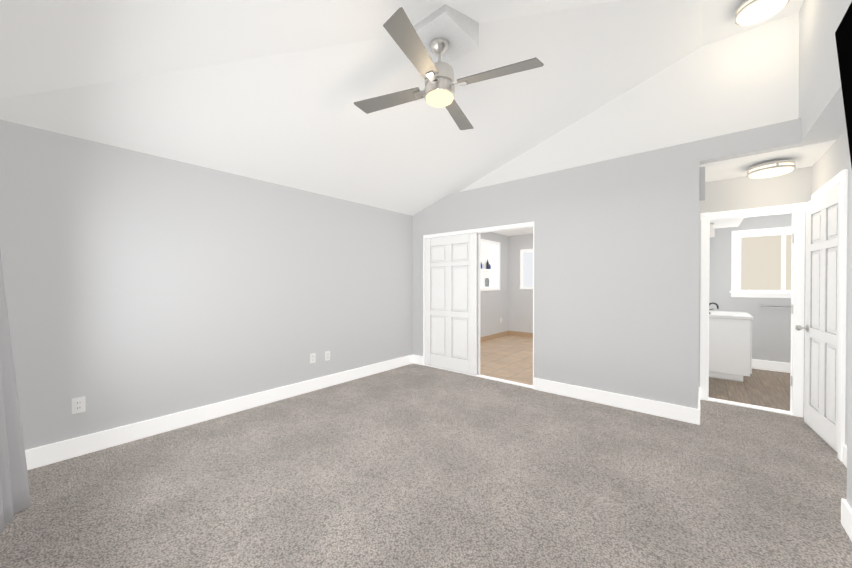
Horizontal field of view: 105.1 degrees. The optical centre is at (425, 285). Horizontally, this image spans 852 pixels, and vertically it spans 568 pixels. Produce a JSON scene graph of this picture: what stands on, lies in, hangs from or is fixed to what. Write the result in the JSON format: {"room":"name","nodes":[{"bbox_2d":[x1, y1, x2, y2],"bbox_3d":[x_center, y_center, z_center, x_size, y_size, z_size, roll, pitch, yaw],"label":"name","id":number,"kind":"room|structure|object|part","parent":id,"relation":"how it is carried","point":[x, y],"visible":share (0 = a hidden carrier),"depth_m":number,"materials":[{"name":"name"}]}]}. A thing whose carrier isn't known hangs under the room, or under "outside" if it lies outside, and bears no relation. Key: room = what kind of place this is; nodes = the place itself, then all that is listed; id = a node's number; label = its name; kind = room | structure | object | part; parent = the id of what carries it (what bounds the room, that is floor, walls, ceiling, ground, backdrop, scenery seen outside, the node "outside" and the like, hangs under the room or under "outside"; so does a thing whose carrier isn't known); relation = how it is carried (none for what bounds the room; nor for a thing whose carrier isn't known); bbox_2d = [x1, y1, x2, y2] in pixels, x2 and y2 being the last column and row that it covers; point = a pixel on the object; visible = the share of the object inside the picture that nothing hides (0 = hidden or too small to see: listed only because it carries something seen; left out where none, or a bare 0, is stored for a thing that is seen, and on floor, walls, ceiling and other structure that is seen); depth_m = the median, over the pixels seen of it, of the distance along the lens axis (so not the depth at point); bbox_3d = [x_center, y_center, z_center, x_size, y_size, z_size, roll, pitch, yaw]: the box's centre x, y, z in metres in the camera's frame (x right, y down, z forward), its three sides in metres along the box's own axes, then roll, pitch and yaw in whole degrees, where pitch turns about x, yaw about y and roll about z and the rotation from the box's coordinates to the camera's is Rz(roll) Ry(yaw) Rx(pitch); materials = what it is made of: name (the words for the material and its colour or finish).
{"room":"empty bedroom","nodes":[
{"label":"empty bedroom","id":0,"kind":"room"},
{"bbox_2d":[0,120,412,449],"bbox_3d":[-1.620,0.036,3.661,0.120,2.440,4.460,0,1,40],"label":"wall","id":1,"kind":"structure","parent":0,"point":[140,286],"depth_m":2.85,"materials":[{"name":"grey paint"}]},
{"bbox_2d":[72,396,85,413],"bbox_3d":[-2.584,0.889,2.427,0.010,0.114,0.070,0,1,40],"label":"electrical outlet","id":2,"kind":"object","parent":1,"relation":"attached to","point":[78,405],"visible":1,"depth_m":2.42,"materials":[{"name":"white plastic"}]},
{"bbox_2d":[25,355,416,469],"bbox_3d":[-1.566,1.187,3.624,0.022,0.140,4.220,0,1,40],"label":"baseboard","id":3,"kind":"structure","parent":1,"relation":"attached to","point":[40,456],"depth_m":2.91,"materials":[{"name":"white wood"}]},
{"bbox_2d":[310,353,315,363],"bbox_3d":[-1.348,0.865,3.889,0.010,0.114,0.070,0,1,40],"label":"electrical outlet","id":4,"kind":"object","parent":1,"relation":"attached to","point":[312,357],"visible":1,"depth_m":3.89,"materials":[{"name":"white plastic"}]},
{"bbox_2d":[325,351,329,360],"bbox_3d":[-1.219,0.868,4.042,0.010,0.114,0.070,0,1,40],"label":"electrical outlet","id":5,"kind":"object","parent":1,"relation":"attached to","point":[327,355],"visible":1,"depth_m":4.04,"materials":[{"name":"white plastic"}]},
{"bbox_2d":[0,0,802,215],"bbox_3d":[0.112,-1.691,2.249,4.570,1.262,4.560,0,1,40],"label":"ceiling","id":6,"kind":"structure","parent":0,"point":[271,91],"depth_m":2.50,"materials":[{"name":"white paint"}]},
{"bbox_2d":[413,4,478,63],"bbox_3d":[0.094,-1.753,2.251,0.390,0.181,0.390,0,1,40],"label":"box","id":7,"kind":"object","parent":6,"relation":"attached to","point":[458,31],"visible":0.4,"depth_m":2.16,"materials":[{"name":"white paint"}]},
{"bbox_2d":[354,7,543,129],"bbox_3d":[0.094,-1.461,2.253,1.019,0.403,1.019,0,0,-23],"label":"fan","id":8,"kind":"object","parent":7,"relation":"hanging from","point":[438,91],"visible":1,"depth_m":2.16,"materials":[{"name":"silver metal"}]},
{"bbox_2d":[734,0,789,25],"bbox_3d":[2.583,-2.151,2.513,0.300,0.108,0.300,0,1,40],"label":"ceiling light","id":9,"kind":"object","parent":6,"relation":"attached to","point":[749,12],"visible":1,"depth_m":2.50,"materials":[{"name":"silver metal"}]},
{"bbox_2d":[0,363,851,567],"bbox_3d":[0.282,1.305,2.567,4.450,0.080,5.230,0,1,40],"label":"floor carpet","id":10,"kind":"object","parent":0,"point":[412,465],"visible":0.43,"depth_m":2.03,"materials":[{"name":"grey carpet"}]},
{"bbox_2d":[841,498,851,540],"bbox_3d":[1.226,1.211,0.562,0.020,0.140,3.086,0,1,40],"label":"baseboard","id":11,"kind":"structure","parent":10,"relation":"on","point":[846,511],"depth_m":1.67,"materials":[{"name":"white wood"}]},
{"bbox_2d":[480,232,508,336],"bbox_3d":[0.845,-0.018,6.794,0.160,2.500,3.510,0,1,40],"label":"wall","id":12,"kind":"structure","parent":0,"point":[493,303],"depth_m":7.66,"materials":[{"name":"grey paint"}]},
{"bbox_2d":[481,239,499,290],"bbox_3d":[1.397,-0.453,7.391,0.128,1.120,0.960,0,1,40],"label":"window","id":13,"kind":"structure","parent":12,"relation":"attached to","point":[490,252],"depth_m":7.58,"materials":[{"name":"white"}]},
{"bbox_2d":[485,278,488,286],"bbox_3d":[1.384,-0.075,7.393,0.100,0.195,0.100,0,1,40],"label":"jar","id":14,"kind":"object","parent":13,"relation":"on","point":[486,282],"visible":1,"depth_m":7.35,"materials":[{"name":"grey"}]},
{"bbox_2d":[480,331,508,342],"bbox_3d":[0.901,1.177,6.737,0.012,0.110,3.480,0,1,40],"label":"baseboard","id":15,"kind":"structure","parent":12,"relation":"attached to","point":[502,334],"depth_m":7.51,"materials":[{"name":"beige wood"}]},
{"bbox_2d":[480,335,532,384],"bbox_3d":[2.270,1.281,5.640,3.760,0.080,3.690,0,1,40],"label":"floor","id":16,"kind":"structure","parent":0,"point":[509,357],"depth_m":5.56,"materials":[{"name":"beige tile"}]},
{"bbox_2d":[494,227,532,235],"bbox_3d":[2.236,-1.260,5.688,3.660,0.100,3.630,0,1,40],"label":"ceiling","id":17,"kind":"structure","parent":0,"point":[520,231],"depth_m":7.36,"materials":[{"name":"white paint"}]},
{"bbox_2d":[508,234,532,332],"bbox_3d":[3.415,-0.020,6.999,3.780,2.500,0.120,0,1,40],"label":"wall","id":18,"kind":"structure","parent":0,"point":[510,302],"depth_m":7.92,"materials":[{"name":"grey paint"}]},
{"bbox_2d":[509,331,532,337],"bbox_3d":[3.380,1.176,6.952,3.520,0.110,0.012,0,1,40],"label":"baseboard","id":19,"kind":"structure","parent":18,"relation":"attached to","point":[515,333],"depth_m":7.86,"materials":[{"name":"beige wood"}]},
{"bbox_2d":[520,249,532,288],"bbox_3d":[2.616,-0.392,7.570,0.900,0.945,0.035,0,1,40],"label":"laundry window","id":20,"kind":"structure","parent":18,"relation":"in","point":[526,268],"depth_m":7.77,"materials":[{"name":"white glass"}]},
{"bbox_3d":[2.625,-0.382,7.580,0.760,0.825,0.004,0,1,40],"label":"glass","id":21,"kind":"part","parent":20,"relation":"part of","materials":[{"name":"white glass"}]},
{"bbox_2d":[413,118,800,408],"bbox_3d":[1.404,-0.036,3.946,4.130,2.580,0.120,0,1,40],"label":"wall","id":22,"kind":"structure","parent":0,"point":[616,275],"depth_m":3.39,"materials":[{"name":"grey paint"}]},
{"bbox_2d":[425,233,476,374],"bbox_3d":[0.346,0.250,4.812,0.930,1.970,0.034,0,1,40],"label":"sliding door","id":23,"kind":"structure","parent":22,"relation":"in","point":[451,302],"depth_m":4.77,"materials":[{"name":"white wood"}]},
{"bbox_2d":[423,222,533,387],"bbox_3d":[0.670,0.234,4.568,1.770,2.030,0.116,0,1,40],"label":"trim","id":24,"kind":"structure","parent":22,"relation":"attached to","point":[507,227],"depth_m":4.42,"materials":[{"name":"white wood"}]},
{"bbox_2d":[477,233,480,374],"bbox_3d":[0.394,0.250,4.830,0.930,1.970,0.034,0,1,40],"label":"sliding door","id":25,"kind":"structure","parent":22,"relation":"in","point":[478,291],"depth_m":4.53,"materials":[{"name":"white wood"}]},
{"bbox_2d":[533,378,699,424],"bbox_3d":[1.895,1.188,3.455,1.546,0.140,0.022,0,1,40],"label":"baseboard","id":26,"kind":"structure","parent":22,"relation":"attached to","point":[676,412],"depth_m":3.34,"materials":[{"name":"white wood"}]},
{"bbox_2d":[457,12,798,192],"bbox_3d":[1.858,-1.789,3.679,3.750,0.930,0.120,0,1,40],"label":"wall","id":27,"kind":"structure","parent":0,"point":[746,80],"depth_m":3.06,"materials":[{"name":"white paint"}]},
{"bbox_2d":[698,201,699,389],"bbox_3d":[3.499,0.002,4.264,0.120,2.500,3.070,0,1,40],"label":"wall","id":28,"kind":"structure","parent":0,"point":[699,201],"depth_m":3.32,"materials":[{"name":"grey paint"}]},
{"bbox_2d":[698,387,699,406],"bbox_3d":[2.756,1.189,3.289,0.016,0.140,0.828,0,1,40],"label":"baseboard","id":29,"kind":"structure","parent":28,"relation":"attached to","point":[699,387],"depth_m":3.27,"materials":[{"name":"white wood"}]},
{"bbox_2d":[699,166,704,200],"bbox_3d":[2.550,-0.939,3.010,0.040,0.280,0.140,0,1,40],"label":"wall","id":30,"kind":"structure","parent":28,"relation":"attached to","point":[702,184],"depth_m":2.96,"materials":[{"name":"grey paint"}]},
{"bbox_2d":[710,218,743,228],"bbox_3d":[4.503,-1.066,3.957,1.800,0.400,2.230,0,1,40],"label":"ceiling","id":31,"kind":"structure","parent":0,"point":[726,223],"depth_m":4.49,"materials":[{"name":"white paint"}]},
{"bbox_2d":[708,368,789,410],"bbox_3d":[4.480,1.294,3.948,1.800,0.080,2.300,0,1,40],"label":"floor","id":32,"kind":"structure","parent":0,"point":[765,388],"depth_m":3.94,"materials":[{"name":"beige tile"}]},
{"bbox_2d":[709,302,753,381],"bbox_3d":[4.247,0.742,4.639,0.541,1.014,0.880,0,1,40],"label":"bathroom vanity","id":33,"kind":"object","parent":32,"relation":"on","point":[730,345],"visible":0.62,"depth_m":4.30,"materials":[{"name":"white wood"}]},
{"bbox_2d":[709,213,791,362],"bbox_3d":[5.081,-0.003,4.858,1.770,2.500,0.120,0,1,40],"label":"wall","id":34,"kind":"structure","parent":0,"point":[771,333],"depth_m":4.88,"materials":[{"name":"grey paint"}]},
{"bbox_2d":[710,223,714,236],"bbox_3d":[3.973,-0.776,4.571,0.110,0.190,0.110,0,1,40],"label":"sconce","id":35,"kind":"object","parent":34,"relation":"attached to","point":[712,232],"visible":0.35,"depth_m":4.52,"materials":[{"name":"silver metal"}]},
{"bbox_2d":[730,227,791,297],"bbox_3d":[5.131,-0.332,4.705,1.090,1.020,0.045,0,1,40],"label":"bathroom window","id":36,"kind":"structure","parent":34,"relation":"in","point":[760,263],"depth_m":4.84,"materials":[{"name":"white"}]},
{"bbox_3d":[5.143,-0.335,4.720,0.890,0.845,0.004,0,1,40],"label":"glass","id":37,"kind":"part","parent":36,"relation":"part of","materials":[{"name":"beige glass"}]},
{"bbox_2d":[752,359,790,372],"bbox_3d":[5.077,1.178,4.777,1.640,0.140,0.022,0,1,40],"label":"baseboard","id":38,"kind":"structure","parent":34,"relation":"attached to","point":[756,364],"depth_m":4.78,"materials":[{"name":"white wood"}]},
{"bbox_2d":[760,305,790,306],"bbox_3d":[5.184,0.299,4.649,0.600,0.023,0.069,0,1,40],"label":"towel bar","id":39,"kind":"object","parent":34,"relation":"attached to","point":[773,306],"visible":0.5,"depth_m":4.75,"materials":[{"name":"silver metal"}]},
{"bbox_2d":[699,167,810,416],"bbox_3d":[3.373,0.008,3.394,0.810,2.500,0.101,0,1,40],"label":"wall","id":40,"kind":"structure","parent":0,"point":[800,185],"depth_m":3.33,"materials":[{"name":"grey paint"}]},
{"bbox_2d":[708,397,791,414],"bbox_3d":[3.358,1.254,3.410,0.620,0.008,0.110,0,1,40],"label":"trim","id":41,"kind":"structure","parent":40,"relation":"attached to","point":[709,399],"depth_m":3.38,"materials":[{"name":"white wood"}]},
{"bbox_2d":[700,202,805,416],"bbox_3d":[3.350,0.233,3.393,0.764,2.052,0.134,0,1,40],"label":"door frame","id":42,"kind":"structure","parent":40,"relation":"attached to","point":[797,210],"depth_m":3.18,"materials":[{"name":"white wood"}]},
{"bbox_3d":[3.574,0.235,3.185,0.012,1.484,0.043,0,1,40],"label":"bath door hinges trim","id":43,"kind":"part","parent":42,"relation":"part of","materials":[{"name":"white wood"}]},
{"bbox_2d":[700,140,835,181],"bbox_3d":[3.102,-1.179,3.065,0.810,0.100,0.740,0,1,40],"label":"ceiling","id":44,"kind":"structure","parent":0,"point":[809,155],"depth_m":2.94,"materials":[{"name":"white paint"}]},
{"bbox_2d":[747,160,795,178],"bbox_3d":[3.181,-1.075,3.012,0.310,0.108,0.310,0,1,40],"label":"light","id":45,"kind":"object","parent":44,"relation":"attached to","point":[774,168],"visible":1,"depth_m":2.94,"materials":[{"name":"silver metal"}]},
{"bbox_2d":[798,0,851,508],"bbox_3d":[1.773,-0.477,0.933,0.320,3.510,4.440,0,1,40],"label":"wall","id":46,"kind":"structure","parent":0,"point":[821,113],"depth_m":2.15,"materials":[{"name":"grey paint"}]},
{"bbox_2d":[835,2,851,167],"bbox_3d":[1.422,-0.711,0.858,0.123,0.926,1.636,0,1,40],"label":"television","id":47,"kind":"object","parent":46,"relation":"attached to","point":[843,34],"depth_m":1.45,"materials":[{"name":"black"}]},
{"bbox_2d":[807,129,849,444],"bbox_3d":[3.089,0.017,2.338,0.120,2.500,2.081,0,1,40],"label":"wall","id":48,"kind":"structure","parent":0,"point":[836,159],"depth_m":2.48,"materials":[{"name":"grey paint"}]},
{"bbox_2d":[795,185,839,452],"bbox_3d":[3.253,0.248,2.700,0.167,2.015,0.754,0,1,40],"label":"entry door","id":49,"kind":"structure","parent":48,"relation":"in","point":[822,272],"depth_m":2.67,"materials":[{"name":"white wood"}]},
{"bbox_2d":[811,169,847,461],"bbox_3d":[3.327,0.215,2.637,0.140,2.098,0.896,0,1,40],"label":"door frame","id":50,"kind":"structure","parent":48,"relation":"attached to","point":[841,179],"depth_m":2.34,"materials":[{"name":"white wood"}]},
{"bbox_2d":[842,444,846,467],"bbox_3d":[2.674,1.200,1.962,0.016,0.140,0.955,0,1,40],"label":"baseboard","id":51,"kind":"structure","parent":48,"relation":"attached to","point":[844,458],"depth_m":2.29,"materials":[{"name":"white wood"}]},
{"bbox_3d":[-1.612,-0.922,0.959,2.430,0.080,0.115,0,1,40],"label":"curtain rod","id":52,"kind":"object","parent":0,"visible":0},
{"bbox_2d":[0,252,30,533],"bbox_3d":[-1.735,0.173,1.222,1.744,2.165,0.189,0,1,44],"label":"curtain","id":53,"kind":"object","parent":52,"relation":"hanging from","point":[14,492],"visible":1,"depth_m":1.78,"materials":[{"name":"grey fabric"}]}
]}

